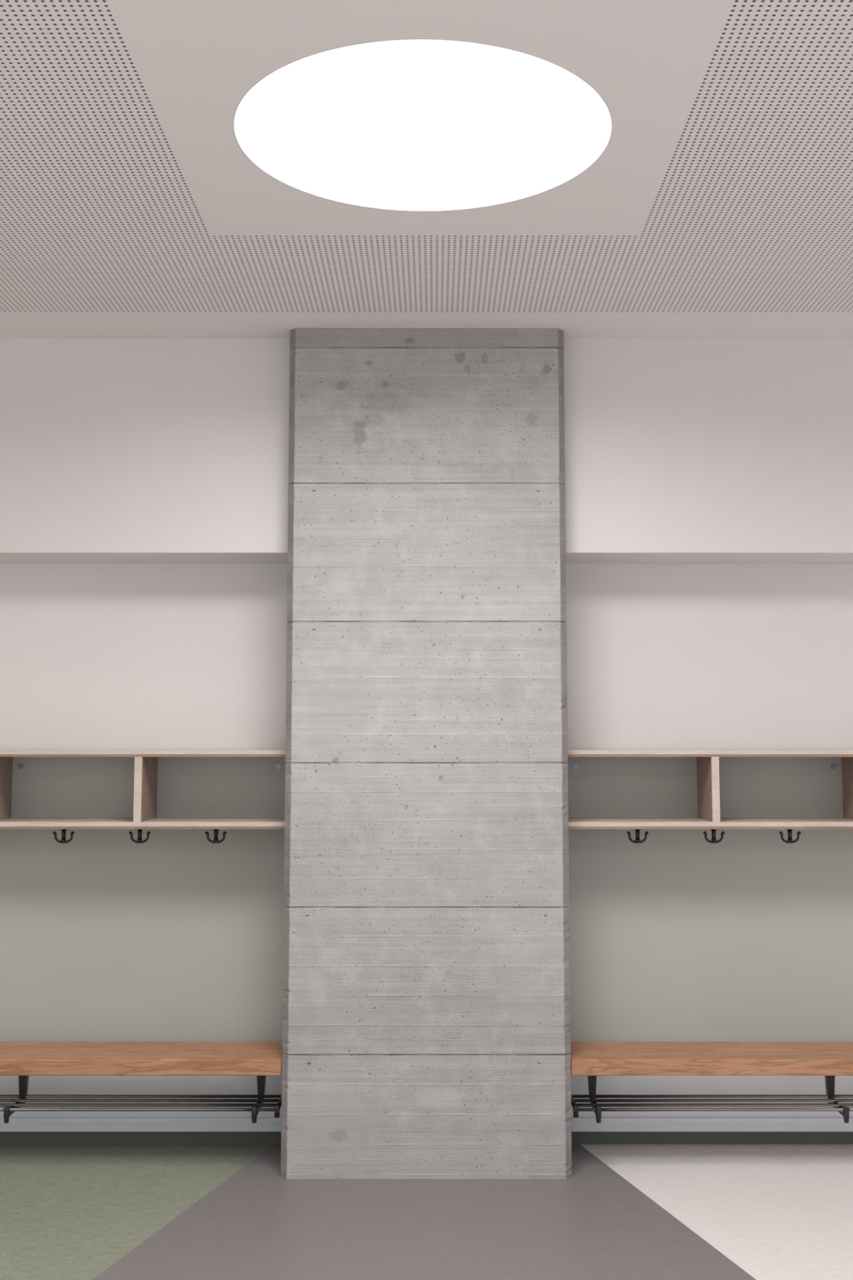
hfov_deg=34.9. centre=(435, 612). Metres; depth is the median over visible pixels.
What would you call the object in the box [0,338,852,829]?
wall
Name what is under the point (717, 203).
ceiling
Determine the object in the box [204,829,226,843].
coat hook
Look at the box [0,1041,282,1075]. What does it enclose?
wooden bench
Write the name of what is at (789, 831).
coat hook
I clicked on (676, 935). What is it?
wall panel
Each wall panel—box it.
[0,756,285,1041]
[567,756,852,1041]
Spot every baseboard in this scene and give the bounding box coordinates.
[0,1117,281,1131]
[571,1117,852,1131]
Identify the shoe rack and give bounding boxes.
[0,1075,281,1123]
[571,1075,852,1123]
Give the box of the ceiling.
[0,0,852,338]
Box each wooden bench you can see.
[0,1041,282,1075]
[570,1041,852,1075]
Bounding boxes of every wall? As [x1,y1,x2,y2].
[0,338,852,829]
[0,563,852,1117]
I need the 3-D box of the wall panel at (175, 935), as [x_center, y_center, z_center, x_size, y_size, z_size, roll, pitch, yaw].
[-2.755,1.086,5.132,4.450,1.073,0.010,0,-6,0]
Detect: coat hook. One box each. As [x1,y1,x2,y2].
[52,829,74,843]
[128,829,150,843]
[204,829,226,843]
[626,829,648,843]
[703,829,724,843]
[779,829,800,843]
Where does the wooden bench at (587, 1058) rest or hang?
on the shoe rack at (843, 1108)
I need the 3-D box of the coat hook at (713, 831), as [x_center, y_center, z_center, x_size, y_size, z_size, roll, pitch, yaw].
[1.014,0.813,4.928,0.078,0.055,0.024,0,-6,0]
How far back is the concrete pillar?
4.77 m
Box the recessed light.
[233,38,612,211]
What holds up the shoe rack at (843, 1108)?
attached to the wall at (94, 656)
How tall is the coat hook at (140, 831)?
0.055 m
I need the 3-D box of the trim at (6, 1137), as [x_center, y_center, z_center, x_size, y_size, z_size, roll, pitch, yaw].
[-2.755,1.955,5.044,4.450,0.046,0.010,0,-6,0]
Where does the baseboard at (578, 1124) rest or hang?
attached to the wall at (94, 656)
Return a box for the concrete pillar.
[280,328,572,1178]
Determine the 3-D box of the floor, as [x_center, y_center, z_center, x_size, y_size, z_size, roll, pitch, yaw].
[-0.030,1.579,0.855,9.900,0.050,8.420,0,-6,0]
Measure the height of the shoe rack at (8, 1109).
0.164 m
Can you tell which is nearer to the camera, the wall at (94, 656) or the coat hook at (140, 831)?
the coat hook at (140, 831)
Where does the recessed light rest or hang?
in the ceiling
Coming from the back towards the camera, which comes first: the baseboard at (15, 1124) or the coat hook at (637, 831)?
the baseboard at (15, 1124)
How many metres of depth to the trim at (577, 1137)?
5.04 m
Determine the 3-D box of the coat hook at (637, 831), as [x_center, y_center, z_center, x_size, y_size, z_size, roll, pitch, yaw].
[0.737,0.813,4.928,0.078,0.055,0.024,0,-6,0]
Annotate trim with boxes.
[0,1131,281,1144]
[571,1131,852,1144]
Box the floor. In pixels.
[0,1144,852,1279]

